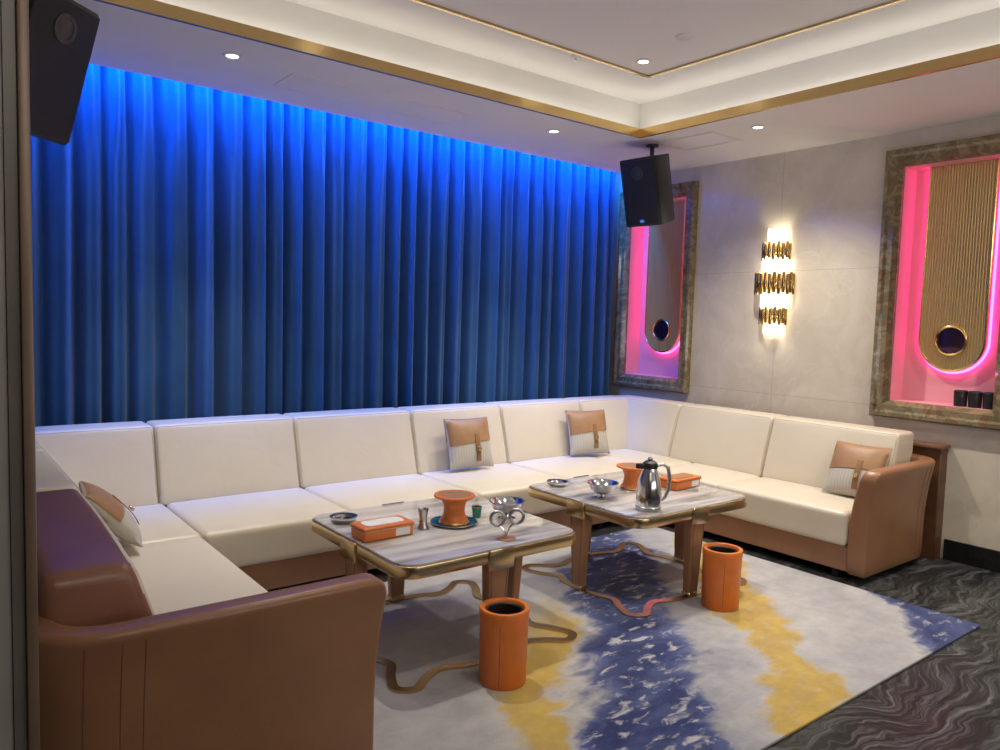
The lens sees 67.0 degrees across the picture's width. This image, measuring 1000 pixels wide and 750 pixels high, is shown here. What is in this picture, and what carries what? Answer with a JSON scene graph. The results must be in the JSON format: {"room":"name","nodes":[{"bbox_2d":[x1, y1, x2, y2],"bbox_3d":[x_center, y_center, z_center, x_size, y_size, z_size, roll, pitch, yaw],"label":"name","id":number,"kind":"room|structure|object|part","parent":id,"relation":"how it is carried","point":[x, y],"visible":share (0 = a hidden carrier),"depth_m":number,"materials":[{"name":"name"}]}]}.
{"room":"entertainment venue","nodes":[
{"label":"entertainment venue","id":0,"kind":"room"},
{"bbox_2d":[74,0,999,172],"bbox_3d":[0.549,-1.633,2.510,6.420,0.280,5.920,-2,5,-38],"label":"ceiling","id":1,"kind":"structure","parent":0,"point":[128,40],"depth_m":4.44,"materials":[{"name":"paint"}]},
{"bbox_2d":[28,0,99,144],"bbox_3d":[-1.810,-1.247,2.850,0.439,0.677,0.335,2,4,10],"label":"loudspeaker","id":2,"kind":"object","parent":1,"relation":"hanging from","point":[62,33],"visible":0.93,"depth_m":2.84,"materials":[{"name":"black plastic"}]},
{"bbox_2d":[222,52,242,59],"bbox_3d":[-1.383,-1.647,3.901,0.100,0.008,0.100,-2,5,-38],"label":"recessed light","id":3,"kind":"object","parent":1,"relation":"in","point":[234,56],"visible":1,"depth_m":3.90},
{"bbox_2d":[272,73,471,123],"bbox_3d":[-0.754,-1.686,4.656,1.220,0.004,0.300,-2,5,-38],"label":"ceiling hatch","id":4,"kind":"object","parent":1,"relation":"attached to","point":[294,82],"visible":1,"depth_m":4.61,"materials":[{"name":"paint"}]},
{"bbox_2d":[94,0,999,137],"bbox_3d":[0.586,-1.544,2.882,3.730,0.060,3.445,-2,5,-38],"label":"trim","id":5,"kind":"structure","parent":1,"relation":"attached to","point":[152,7],"depth_m":4.07,"materials":[{"name":"gold metal"}]},
{"bbox_2d":[547,129,560,133],"bbox_3d":[0.375,-1.694,5.257,0.100,0.008,0.100,-2,5,-38],"label":"recessed light","id":6,"kind":"object","parent":1,"relation":"in","point":[552,131],"visible":1,"depth_m":5.26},
{"bbox_2d":[620,144,674,226],"bbox_3d":[1.116,-1.402,5.608,0.310,0.598,0.393,6,6,44],"label":"loudspeaker","id":7,"kind":"object","parent":1,"relation":"hanging from","point":[646,181],"visible":1,"depth_m":5.50,"materials":[{"name":"black plastic"}]},
{"bbox_2d":[620,158,659,225],"bbox_3d":[1.023,-1.332,5.519,0.292,0.450,0.132,6,6,44],"label":"grille","id":8,"kind":"object","parent":7,"relation":"attached to","point":[640,177],"depth_m":5.50,"materials":[{"name":"black fabric"}]},
{"bbox_2d":[657,131,740,150],"bbox_3d":[1.429,-1.678,5.433,0.340,0.006,0.480,-2,5,-38],"label":"access panel","id":9,"kind":"object","parent":1,"relation":"in","point":[708,139],"visible":1,"depth_m":5.42,"materials":[{"name":"paint"}]},
{"bbox_2d":[750,125,765,129],"bbox_3d":[1.705,-1.635,4.991,0.100,0.008,0.100,-2,5,-38],"label":"recessed light","id":10,"kind":"object","parent":1,"relation":"in","point":[756,127],"visible":1,"depth_m":4.99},
{"bbox_2d":[267,521,999,749],"bbox_3d":[0.515,1.301,2.984,7.020,0.100,6.460,-2,5,-38],"label":"floor","id":11,"kind":"structure","parent":0,"point":[949,699],"depth_m":3.15,"materials":[{"name":"carpet"}]},
{"bbox_2d":[31,64,384,426],"bbox_3d":[-1.868,-0.413,4.755,2.530,2.893,0.161,-2,5,-38],"label":"curtain","id":12,"kind":"object","parent":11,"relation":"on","point":[198,251],"visible":0.58,"depth_m":4.71,"materials":[{"name":"blue fabric"}]},
{"bbox_2d":[35,395,935,749],"bbox_3d":[0.018,0.727,4.306,4.925,0.820,2.725,-2,5,-38],"label":"sectional sofa","id":13,"kind":"object","parent":11,"relation":"on","point":[179,640],"visible":0.77,"depth_m":3.93,"materials":[{"name":"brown leather"}]},
{"bbox_2d":[35,441,44,451],"bbox_3d":[-2.296,0.518,3.627,0.353,0.440,0.757,-2,5,-38],"label":"cushion","id":14,"kind":"object","parent":13,"relation":"on","point":[39,445],"depth_m":3.49,"materials":[{"name":"beige leather"}]},
{"bbox_2d":[36,451,80,492],"bbox_3d":[-1.808,0.578,3.002,0.353,0.440,0.827,-2,5,-38],"label":"cushion","id":15,"kind":"object","parent":13,"relation":"on","point":[50,476],"depth_m":2.82,"materials":[{"name":"beige leather"}]},
{"bbox_2d":[36,489,154,625],"bbox_3d":[-1.286,0.645,2.331,0.350,0.436,0.872,-2,5,-38],"label":"cushion","id":16,"kind":"object","parent":13,"relation":"on","point":[85,577],"depth_m":2.01,"materials":[{"name":"brown leather"}]},
{"bbox_2d":[35,421,157,507],"bbox_3d":[-2.172,0.493,4.021,0.587,0.440,0.353,-2,5,-38],"label":"cushion","id":17,"kind":"object","parent":13,"relation":"on","point":[119,458],"depth_m":3.98,"materials":[{"name":"beige leather"}]},
{"bbox_2d":[79,481,142,547],"bbox_3d":[-1.696,0.603,3.289,0.231,0.246,0.328,-1,5,-32],"label":"throw pillow","id":18,"kind":"object","parent":13,"relation":"on","point":[109,507],"visible":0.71,"depth_m":3.19,"materials":[{"name":"tan leather"},{"name":"cream ribbed fabric"}]},
{"bbox_2d":[115,503,201,546],"bbox_3d":[-1.857,0.827,3.694,0.567,0.220,0.757,-2,5,-38],"label":"seat cushion","id":19,"kind":"object","parent":13,"relation":"on","point":[158,522],"depth_m":3.70,"materials":[{"name":"beige leather"}]},
{"bbox_2d":[123,537,267,614],"bbox_3d":[-1.174,0.912,2.811,0.557,0.220,1.477,-2,5,-38],"label":"seat cushion","id":20,"kind":"object","parent":13,"relation":"on","point":[176,573],"depth_m":2.99,"materials":[{"name":"beige leather"}]},
{"bbox_3d":[-0.821,0.912,2.154,0.950,0.617,0.345,-2,5,-38],"label":"armrest","id":21,"kind":"part","parent":13,"relation":"part of","materials":[{"name":"brown leather"}]},
{"bbox_2d":[146,414,299,505],"bbox_3d":[-1.621,0.478,4.450,0.802,0.440,0.353,-2,5,-38],"label":"cushion","id":22,"kind":"object","parent":13,"relation":"on","point":[194,459],"depth_m":4.33,"materials":[{"name":"beige leather"}]},
{"bbox_2d":[165,487,347,566],"bbox_3d":[-1.321,0.812,4.112,0.787,0.220,0.757,-2,5,-38],"label":"seat cushion","id":23,"kind":"object","parent":13,"relation":"on","point":[253,526],"depth_m":3.89,"materials":[{"name":"beige leather"}]},
{"bbox_2d":[283,407,416,488],"bbox_3d":[-0.976,0.460,4.952,0.827,0.440,0.353,-2,5,-38],"label":"cushion","id":24,"kind":"object","parent":13,"relation":"on","point":[331,447],"depth_m":4.83,"materials":[{"name":"beige leather"}]},
{"bbox_2d":[302,474,476,509],"bbox_3d":[-0.681,0.795,4.609,0.827,0.220,0.757,-2,5,-38],"label":"seat cushion","id":25,"kind":"object","parent":13,"relation":"on","point":[354,492],"depth_m":4.58,"materials":[{"name":"beige leather"}]},
{"bbox_2d":[398,402,506,474],"bbox_3d":[-0.343,0.443,5.444,0.772,0.440,0.353,-2,5,-38],"label":"cushion","id":26,"kind":"object","parent":13,"relation":"on","point":[426,423],"depth_m":5.25,"materials":[{"name":"beige leather"}]},
{"bbox_2d":[443,417,493,470],"bbox_3d":[-0.211,0.471,5.222,0.358,0.339,0.182,-1,5,-33],"label":"throw pillow","id":27,"kind":"object","parent":13,"relation":"on","point":[468,442],"visible":1,"depth_m":5.17,"materials":[{"name":"beige leather"}]},
{"bbox_2d":[421,463,566,514],"bbox_3d":[-0.050,0.777,5.100,0.767,0.220,0.757,-2,5,-38],"label":"seat cushion","id":28,"kind":"object","parent":13,"relation":"on","point":[500,479],"depth_m":4.95,"materials":[{"name":"beige leather"}]},
{"bbox_2d":[486,398,583,463],"bbox_3d":[0.286,0.425,5.934,0.817,0.440,0.353,-2,5,-38],"label":"cushion","id":29,"kind":"object","parent":13,"relation":"on","point":[534,429],"depth_m":5.78,"materials":[{"name":"beige leather"}]},
{"bbox_2d":[510,454,622,478],"bbox_3d":[0.549,0.761,5.567,0.747,0.220,0.757,-2,5,-38],"label":"seat cushion","id":30,"kind":"object","parent":13,"relation":"on","point":[565,466],"depth_m":5.54,"materials":[{"name":"beige leather"}]},
{"bbox_2d":[565,409,609,455],"bbox_3d":[0.689,0.448,5.918,0.362,0.339,0.182,0,4,-21],"label":"throw pillow","id":31,"kind":"object","parent":13,"relation":"on","point":[587,429],"visible":1,"depth_m":5.87,"materials":[{"name":"beige leather"}]},
{"bbox_2d":[564,395,626,449],"bbox_3d":[0.850,0.410,6.373,0.607,0.440,0.353,-2,5,-38],"label":"cushion","id":32,"kind":"object","parent":13,"relation":"on","point":[615,407],"depth_m":6.30,"materials":[{"name":"beige leather"}]},
{"bbox_2d":[584,449,690,467],"bbox_3d":[1.074,0.747,5.975,0.577,0.220,0.757,-2,5,-38],"label":"seat cushion","id":33,"kind":"object","parent":13,"relation":"on","point":[616,455],"depth_m":5.93,"materials":[{"name":"beige leather"}]},
{"bbox_2d":[615,395,693,456],"bbox_3d":[1.240,0.421,6.379,0.353,0.440,0.757,-2,5,-38],"label":"cushion","id":34,"kind":"object","parent":13,"relation":"on","point":[649,425],"depth_m":6.21,"materials":[{"name":"beige leather"}]},
{"bbox_2d":[657,463,759,488],"bbox_3d":[1.488,0.798,5.445,0.577,0.220,0.587,-2,5,-38],"label":"seat cushion","id":35,"kind":"object","parent":13,"relation":"on","point":[714,475],"depth_m":5.40,"materials":[{"name":"beige leather"}]},
{"bbox_2d":[669,404,785,476],"bbox_3d":[1.728,0.481,5.754,0.353,0.440,0.827,-2,5,-38],"label":"cushion","id":36,"kind":"object","parent":13,"relation":"on","point":[733,439],"depth_m":5.64,"materials":[{"name":"beige leather"}]},
{"bbox_2d":[719,477,854,545],"bbox_3d":[1.942,0.854,4.863,0.577,0.220,0.887,-2,5,-38],"label":"seat cushion","id":37,"kind":"object","parent":13,"relation":"on","point":[795,508],"depth_m":4.68,"materials":[{"name":"beige leather"}]},
{"bbox_2d":[762,416,913,487],"bbox_3d":[2.251,0.546,5.084,0.353,0.440,0.872,-2,5,-38],"label":"cushion","id":38,"kind":"object","parent":13,"relation":"on","point":[796,450],"depth_m":5.08,"materials":[{"name":"beige leather"}]},
{"bbox_2d":[822,440,892,496],"bbox_3d":[2.238,0.599,4.739,0.203,0.318,0.356,-2,5,-40],"label":"throw pillow","id":39,"kind":"object","parent":13,"relation":"on","point":[850,461],"visible":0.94,"depth_m":4.72,"materials":[{"name":"beige leather"}]},
{"bbox_3d":[2.331,0.825,4.607,0.900,0.617,0.345,-2,5,-38],"label":"armrest","id":40,"kind":"part","parent":13,"relation":"part of","materials":[{"name":"brown leather"}]},
{"bbox_2d":[381,125,614,407],"bbox_3d":[0.069,-0.467,6.263,2.380,2.893,0.163,-2,5,-38],"label":"curtain","id":41,"kind":"object","parent":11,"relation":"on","point":[498,262],"visible":0.7,"depth_m":6.11,"materials":[{"name":"blue fabric"}]},
{"bbox_2d":[373,527,979,749],"bbox_3d":[0.519,1.196,3.642,3.060,0.012,2.135,-2,5,-38],"label":"area rug","id":42,"kind":"object","parent":11,"relation":"on","point":[798,646],"visible":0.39,"depth_m":3.28,"materials":[{"name":"multicoloured carpet"}]},
{"bbox_2d":[312,496,576,693],"bbox_3d":[-0.274,0.929,3.496,0.969,0.493,0.928,-2,5,-38],"label":"coffee table","id":43,"kind":"object","parent":42,"relation":"on","point":[436,550],"visible":0.62,"depth_m":3.22,"materials":[{"name":"grey stone"}]},
{"bbox_2d":[329,512,357,523],"bbox_3d":[-0.717,0.658,3.461,0.127,0.026,0.127,-2,5,-38],"label":"ashtray","id":44,"kind":"object","parent":43,"relation":"on","point":[342,517],"visible":1,"depth_m":3.46,"materials":[{"name":"metal"}]},
{"bbox_3d":[-0.617,0.960,3.231,0.062,0.422,0.111,-2,5,-38],"label":"leg","id":45,"kind":"part","parent":43,"relation":"part of","materials":[{"name":"wood"}]},
{"bbox_2d":[350,515,414,542],"bbox_3d":[-0.507,0.661,3.256,0.246,0.062,0.131,-2,5,-39],"label":"tissue box","id":46,"kind":"object","parent":43,"relation":"on","point":[365,531],"visible":1,"depth_m":3.21,"materials":[{"name":"orange leather"}]},
{"bbox_3d":[-0.506,0.639,3.255,0.246,0.014,0.130,-2,5,-39],"label":"lid","id":47,"kind":"part","parent":46,"relation":"part of","materials":[{"name":"orange leather"}]},
{"bbox_3d":[-0.526,0.920,3.819,0.111,0.422,0.062,-2,5,-38],"label":"leg","id":48,"kind":"part","parent":43,"relation":"part of","materials":[{"name":"wood"}]},
{"bbox_2d":[417,507,428,529],"bbox_3d":[-0.345,0.643,3.381,0.054,0.090,0.054,-2,5,-38],"label":"metal cup","id":49,"kind":"object","parent":43,"relation":"on","point":[422,511],"visible":1,"depth_m":3.37,"materials":[{"name":"metal"}]},
{"bbox_2d":[430,516,476,527],"bbox_3d":[-0.213,0.679,3.481,0.217,0.012,0.217,-2,5,-38],"label":"serving plate","id":50,"kind":"object","parent":43,"relation":"on","point":[472,521],"visible":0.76,"depth_m":3.46,"materials":[{"name":"teal ceramic"}]},
{"bbox_2d":[434,490,474,525],"bbox_3d":[-0.211,0.612,3.477,0.191,0.131,0.191,-2,5,-38],"label":"ice bucket","id":51,"kind":"object","parent":50,"relation":"on","point":[454,501],"visible":1,"depth_m":3.43,"materials":[{"name":"orange leather"}]},
{"bbox_3d":[-0.209,0.550,3.472,0.154,0.006,0.154,-2,5,-38],"label":"lid","id":52,"kind":"part","parent":51,"relation":"part of","materials":[{"name":"orange leather"}]},
{"bbox_2d":[471,505,481,517],"bbox_3d":[-0.111,0.652,3.603,0.051,0.052,0.051,-2,5,-38],"label":"shot glass","id":53,"kind":"object","parent":43,"relation":"on","point":[476,509],"visible":1,"depth_m":3.58,"materials":[{"name":"green glass"}]},
{"bbox_3d":[-0.024,0.982,3.176,0.111,0.422,0.062,-2,5,-38],"label":"leg","id":54,"kind":"part","parent":43,"relation":"part of","materials":[{"name":"wood"}]},
{"bbox_2d":[489,496,524,519],"bbox_3d":[0.032,0.640,3.605,0.174,0.086,0.174,-2,5,-38],"label":"footed bowl","id":55,"kind":"object","parent":43,"relation":"on","point":[505,504],"visible":0.83,"depth_m":3.59,"materials":[{"name":"metal"}]},
{"bbox_2d":[489,508,524,540],"bbox_3d":[0.030,0.640,3.260,0.140,0.136,0.084,-1,5,-32],"label":"metal stand","id":56,"kind":"object","parent":43,"relation":"on","point":[506,537],"visible":1,"depth_m":3.25,"materials":[{"name":"metal"}]},
{"bbox_3d":[0.047,0.668,3.262,0.040,0.064,0.010,1,4,-4],"label":"stem","id":57,"kind":"part","parent":56,"relation":"part of","materials":[{"name":"metal"}]},
{"bbox_3d":[0.068,0.942,3.764,0.062,0.422,0.111,-2,5,-38],"label":"leg","id":58,"kind":"part","parent":43,"relation":"part of","materials":[{"name":"wood"}]},
{"bbox_2d":[479,597,529,690],"bbox_3d":[0.014,1.069,3.009,0.201,0.302,0.201,1,4,-9],"label":"waste bin","id":59,"kind":"object","parent":42,"relation":"on","point":[504,621],"visible":1,"depth_m":2.93,"materials":[{"name":"orange leather"}]},
{"bbox_2d":[522,471,746,617],"bbox_3d":[0.767,0.900,4.306,0.969,0.493,0.928,-2,5,-38],"label":"coffee table","id":60,"kind":"object","parent":42,"relation":"on","point":[689,509],"visible":0.88,"depth_m":4.01,"materials":[{"name":"grey stone"}]},
{"bbox_2d":[546,479,567,486],"bbox_3d":[0.331,0.624,4.352,0.127,0.026,0.127,-2,5,-38],"label":"ashtray","id":61,"kind":"object","parent":60,"relation":"on","point":[552,482],"visible":1,"depth_m":4.33,"materials":[{"name":"metal"}]},
{"bbox_3d":[0.424,0.932,4.042,0.062,0.422,0.111,-2,5,-38],"label":"leg","id":62,"kind":"part","parent":60,"relation":"part of","materials":[{"name":"wood"}]},
{"bbox_3d":[0.516,0.891,4.629,0.111,0.422,0.062,-2,5,-38],"label":"leg","id":63,"kind":"part","parent":60,"relation":"part of","materials":[{"name":"wood"}]},
{"bbox_2d":[587,479,618,498],"bbox_3d":[0.555,0.620,4.081,0.174,0.086,0.174,-2,5,-38],"label":"footed bowl","id":64,"kind":"object","parent":60,"relation":"on","point":[602,487],"visible":1,"depth_m":4.05,"materials":[{"name":"metal"}]},
{"bbox_2d":[616,462,641,489],"bbox_3d":[0.763,0.584,4.342,0.191,0.131,0.191,-2,5,-38],"label":"ice bucket","id":65,"kind":"object","parent":60,"relation":"on","point":[631,473],"visible":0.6,"depth_m":4.30,"materials":[{"name":"orange leather"}]},
{"bbox_3d":[0.764,0.521,4.337,0.154,0.006,0.154,-2,5,-38],"label":"lid","id":66,"kind":"part","parent":65,"relation":"part of","materials":[{"name":"orange leather"}]},
{"bbox_2d":[635,457,671,511],"bbox_3d":[0.772,0.552,3.851,0.166,0.269,0.132,-2,5,-39],"label":"carafe","id":67,"kind":"object","parent":60,"relation":"on","point":[649,498],"visible":1,"depth_m":3.80,"materials":[{"name":"metal"}]},
{"bbox_3d":[0.710,0.461,3.826,0.042,0.026,0.038,1,4,-8],"label":"spout","id":68,"kind":"part","parent":67,"relation":"part of","materials":[{"name":"black plastic"}]},
{"bbox_3d":[0.762,0.452,3.833,0.080,0.040,0.080,1,4,-8],"label":"lid","id":69,"kind":"part","parent":67,"relation":"part of","materials":[{"name":"black plastic"}]},
{"bbox_3d":[0.833,0.547,3.849,0.083,0.204,0.020,1,4,-8],"label":"handle","id":70,"kind":"part","parent":67,"relation":"part of","materials":[{"name":"metal"}]},
{"bbox_3d":[1.109,0.913,4.574,0.062,0.422,0.111,-2,5,-38],"label":"leg","id":71,"kind":"part","parent":60,"relation":"part of","materials":[{"name":"wood"}]},
{"bbox_2d":[660,472,701,490],"bbox_3d":[1.052,0.622,4.419,0.246,0.062,0.131,-2,6,-41],"label":"tissue box","id":72,"kind":"object","parent":60,"relation":"on","point":[679,481],"visible":0.8,"depth_m":4.37,"materials":[{"name":"orange leather"}]},
{"bbox_3d":[1.053,0.600,4.417,0.246,0.014,0.130,-2,6,-41],"label":"lid","id":73,"kind":"part","parent":72,"relation":"part of","materials":[{"name":"orange leather"}]},
{"bbox_3d":[1.018,0.953,3.987,0.111,0.422,0.062,-2,5,-38],"label":"leg","id":74,"kind":"part","parent":60,"relation":"part of","materials":[{"name":"wood"}]},
{"bbox_2d":[701,542,742,611],"bbox_3d":[1.138,1.038,3.884,0.201,0.302,0.201,1,4,-9],"label":"waste bin","id":75,"kind":"object","parent":42,"relation":"on","point":[721,562],"visible":1,"depth_m":3.81,"materials":[{"name":"orange leather"}]},
{"bbox_2d":[286,0,999,104],"bbox_3d":[0.450,-1.829,2.631,6.420,0.112,6.260,-2,5,-38],"label":"ceiling","id":76,"kind":"structure","parent":0,"point":[409,18],"depth_m":4.11,"materials":[{"name":"paint"}]},
{"bbox_2d":[571,54,579,61],"bbox_3d":[0.455,-1.911,4.560,0.056,0.030,0.056,-2,5,-38],"label":"sprinkler","id":77,"kind":"object","parent":76,"relation":"attached to","point":[574,56],"visible":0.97,"depth_m":4.55,"materials":[{"name":"metal"}]},
{"bbox_2d":[635,59,651,64],"bbox_3d":[0.870,-1.899,4.580,0.100,0.008,0.100,-2,5,-38],"label":"recessed light","id":78,"kind":"object","parent":76,"relation":"in","point":[639,61],"visible":1,"depth_m":4.58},
{"bbox_2d":[410,0,905,78],"bbox_3d":[0.598,-1.784,2.858,3.030,0.024,2.730,-2,5,-38],"label":"trim","id":79,"kind":"structure","parent":76,"relation":"attached to","point":[423,2],"depth_m":4.16,"materials":[{"name":"gold metal"}]},
{"bbox_2d":[675,33,693,40],"bbox_3d":[1.017,-1.862,4.164,0.100,0.012,0.100,-2,5,-38],"label":"smoke detector","id":80,"kind":"object","parent":76,"relation":"attached to","point":[682,36],"visible":1,"depth_m":4.15,"materials":[{"name":"paint"}]},
{"bbox_2d":[608,115,999,557],"bbox_3d":[3.037,-0.387,4.790,0.250,3.150,6.460,-2,5,-38],"label":"wall","id":81,"kind":"structure","parent":0,"point":[828,199],"depth_m":5.55,"materials":[{"name":"stone"}]},
{"bbox_2d":[612,181,698,393],"bbox_3d":[1.422,-0.764,6.737,0.241,1.780,0.850,-2,5,-38],"label":"panel frame","id":82,"kind":"object","parent":81,"relation":"attached to","point":[655,283],"visible":0.93,"depth_m":6.82,"materials":[{"name":"stone"}]},
{"bbox_3d":[1.459,-0.406,6.801,0.005,0.176,0.176,-2,5,-38],"label":"porthole glass","id":83,"kind":"part","parent":82,"relation":"part of","materials":[{"name":"glass"}]},
{"bbox_3d":[1.481,-0.874,6.773,0.024,1.328,0.390,-2,5,-38],"label":"fluted panel","id":84,"kind":"part","parent":82,"relation":"part of","materials":[{"name":"gold metal"}]},
{"bbox_2d":[754,228,795,334],"bbox_3d":[2.057,-0.706,5.712,0.148,0.802,0.327,-2,5,-38],"label":"wall sconce","id":85,"kind":"object","parent":81,"relation":"attached to","point":[777,291],"visible":1,"depth_m":5.67,"materials":[{"name":"gold metal"}]},
{"bbox_3d":[2.009,-0.570,5.773,0.024,0.140,0.024,-2,5,-38],"label":"crystal rod","id":86,"kind":"part","parent":85,"relation":"part of","materials":[{"name":"white glass"}]},
{"bbox_3d":[2.014,-0.825,5.755,0.024,0.130,0.024,-2,5,-38],"label":"crystal rod","id":87,"kind":"part","parent":85,"relation":"part of","materials":[{"name":"white glass"}]},
{"bbox_3d":[2.017,-0.579,5.739,0.024,0.140,0.024,-2,5,-38],"label":"crystal rod","id":88,"kind":"part","parent":85,"relation":"part of","materials":[{"name":"white glass"}]},
{"bbox_3d":[2.031,-0.353,5.766,0.022,0.090,0.022,-2,5,-38],"label":"crystal rod","id":89,"kind":"part","parent":85,"relation":"part of","materials":[{"name":"white glass"}]},
{"bbox_3d":[2.023,-0.834,5.720,0.024,0.130,0.024,-2,5,-38],"label":"crystal rod","id":90,"kind":"part","parent":85,"relation":"part of","materials":[{"name":"white glass"}]},
{"bbox_3d":[2.035,-0.565,5.708,0.024,0.140,0.024,-2,5,-38],"label":"crystal rod","id":91,"kind":"part","parent":85,"relation":"part of","materials":[{"name":"white glass"}]},
{"bbox_3d":[2.050,-1.041,5.716,0.022,0.110,0.022,-2,5,-38],"label":"crystal rod","id":92,"kind":"part","parent":85,"relation":"part of","materials":[{"name":"white glass"}]},
{"bbox_3d":[2.041,-0.819,5.688,0.024,0.130,0.024,-2,5,-38],"label":"crystal rod","id":93,"kind":"part","parent":85,"relation":"part of","materials":[{"name":"white glass"}]},
{"bbox_3d":[2.070,-0.348,5.716,0.022,0.090,0.022,-2,5,-38],"label":"crystal rod","id":94,"kind":"part","parent":85,"relation":"part of","materials":[{"name":"white glass"}]},
{"bbox_3d":[2.066,-1.050,5.685,0.022,0.110,0.022,-2,5,-38],"label":"crystal rod","id":95,"kind":"part","parent":85,"relation":"part of","materials":[{"name":"white glass"}]},
{"bbox_3d":[2.062,-0.574,5.682,0.024,0.140,0.024,-2,5,-38],"label":"crystal rod","id":96,"kind":"part","parent":85,"relation":"part of","materials":[{"name":"white glass"}]},
{"bbox_3d":[2.069,-0.828,5.661,0.024,0.130,0.024,-2,5,-38],"label":"crystal rod","id":97,"kind":"part","parent":85,"relation":"part of","materials":[{"name":"white glass"}]},
{"bbox_3d":[2.108,-0.706,5.751,0.020,0.740,0.100,-2,5,-38],"label":"plate","id":98,"kind":"part","parent":85,"relation":"part of","materials":[{"name":"white glass"}]},
{"bbox_3d":[2.091,-1.036,5.664,0.022,0.110,0.022,-2,5,-38],"label":"crystal rod","id":99,"kind":"part","parent":85,"relation":"part of","materials":[{"name":"white glass"}]},
{"bbox_3d":[2.092,-0.560,5.667,0.024,0.140,0.024,-2,5,-38],"label":"crystal rod","id":100,"kind":"part","parent":85,"relation":"part of","materials":[{"name":"white glass"}]},
{"bbox_3d":[2.121,-0.347,5.715,0.022,0.090,0.022,-2,5,-38],"label":"crystal rod","id":101,"kind":"part","parent":85,"relation":"part of","materials":[{"name":"white glass"}]},
{"bbox_3d":[2.099,-0.814,5.646,0.024,0.130,0.024,-2,5,-38],"label":"crystal rod","id":102,"kind":"part","parent":85,"relation":"part of","materials":[{"name":"white glass"}]},
{"bbox_3d":[2.119,-1.047,5.654,0.022,0.110,0.022,-2,5,-38],"label":"crystal rod","id":103,"kind":"part","parent":85,"relation":"part of","materials":[{"name":"white glass"}]},
{"bbox_3d":[2.122,-0.571,5.664,0.024,0.140,0.024,-2,5,-38],"label":"crystal rod","id":104,"kind":"part","parent":85,"relation":"part of","materials":[{"name":"white glass"}]},
{"bbox_3d":[2.131,-0.825,5.642,0.024,0.130,0.024,-2,5,-38],"label":"crystal rod","id":105,"kind":"part","parent":85,"relation":"part of","materials":[{"name":"white glass"}]},
{"bbox_3d":[2.142,-1.035,5.662,0.022,0.110,0.022,-2,5,-38],"label":"crystal rod","id":106,"kind":"part","parent":85,"relation":"part of","materials":[{"name":"white glass"}]},
{"bbox_3d":[2.146,-0.559,5.675,0.024,0.140,0.024,-2,5,-38],"label":"crystal rod","id":107,"kind":"part","parent":85,"relation":"part of","materials":[{"name":"white glass"}]},
{"bbox_3d":[2.155,-0.813,5.653,0.024,0.130,0.024,-2,5,-38],"label":"crystal rod","id":108,"kind":"part","parent":85,"relation":"part of","materials":[{"name":"white glass"}]},
{"bbox_2d":[912,446,947,559],"bbox_3d":[1.958,0.719,5.925,0.104,0.715,2.800,-2,5,-38],"label":"trim","id":109,"kind":"structure","parent":81,"relation":"attached to","point":[933,517],"depth_m":4.82,"materials":[{"name":"brown wood"}]},
{"bbox_2d":[913,440,950,449],"bbox_3d":[1.964,0.351,5.884,0.129,0.022,2.815,-2,5,-38],"label":"trim","id":110,"kind":"structure","parent":81,"relation":"attached to","point":[918,443],"depth_m":4.82,"materials":[{"name":"brown wood"}]},
{"bbox_2d":[869,134,999,430],"bbox_3d":[2.898,-0.581,4.847,0.241,1.780,0.850,-2,5,-38],"label":"panel frame","id":111,"kind":"object","parent":81,"relation":"attached to","point":[937,326],"visible":1,"depth_m":4.94,"materials":[{"name":"stone"}]},
{"bbox_3d":[2.935,-0.224,4.911,0.005,0.176,0.176,-2,5,-38],"label":"porthole glass","id":112,"kind":"part","parent":111,"relation":"part of","materials":[{"name":"glass"}]},
{"bbox_3d":[2.957,-0.692,4.883,0.024,1.328,0.390,-2,5,-38],"label":"fluted panel","id":113,"kind":"part","parent":111,"relation":"part of","materials":[{"name":"gold metal"}]},
{"bbox_2d":[953,390,967,406],"bbox_3d":[2.937,0.148,4.814,0.082,0.102,0.082,-2,5,-38],"label":"cup","id":114,"kind":"object","parent":111,"relation":"in","point":[960,396],"visible":1,"depth_m":4.79,"materials":[{"name":"black plastic"}]},
{"bbox_2d":[968,391,982,407],"bbox_3d":[2.988,0.154,4.749,0.082,0.102,0.082,-2,5,-38],"label":"cup","id":115,"kind":"object","parent":111,"relation":"in","point":[975,398],"visible":1,"depth_m":4.72,"materials":[{"name":"black plastic"}]},
{"bbox_2d":[982,392,993,409],"bbox_3d":[3.039,0.160,4.683,0.082,0.102,0.082,-2,5,-38],"label":"cup","id":116,"kind":"object","parent":111,"relation":"in","point":[987,396],"visible":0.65,"depth_m":4.66,"materials":[{"name":"black plastic"}]},
{"bbox_2d":[943,539,999,572],"bbox_3d":[3.830,1.238,3.607,0.020,0.130,3.180,-2,5,-38],"label":"baseboard","id":117,"kind":"structure","parent":81,"relation":"attached to","point":[968,554],"depth_m":4.72,"materials":[{"name":"black stone"}]},
{"bbox_3d":[-1.924,-0.326,2.640,0.100,3.050,3.560,-2,5,-38],"label":"wall","id":118,"kind":"structure","parent":0,"visible":0},
{"bbox_2d":[0,0,26,749],"bbox_3d":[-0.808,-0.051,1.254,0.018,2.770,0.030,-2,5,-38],"label":"trim","id":119,"kind":"structure","parent":118,"relation":"attached to","point":[7,7],"depth_m":1.24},
{"bbox_2d":[15,0,39,749],"bbox_3d":[-0.791,-0.051,1.261,0.017,2.770,0.040,-2,5,-38],"label":"trim","id":120,"kind":"structure","parent":118,"relation":"attached to","point":[21,6],"depth_m":1.25,"materials":[{"name":"brown metal"}]}
]}

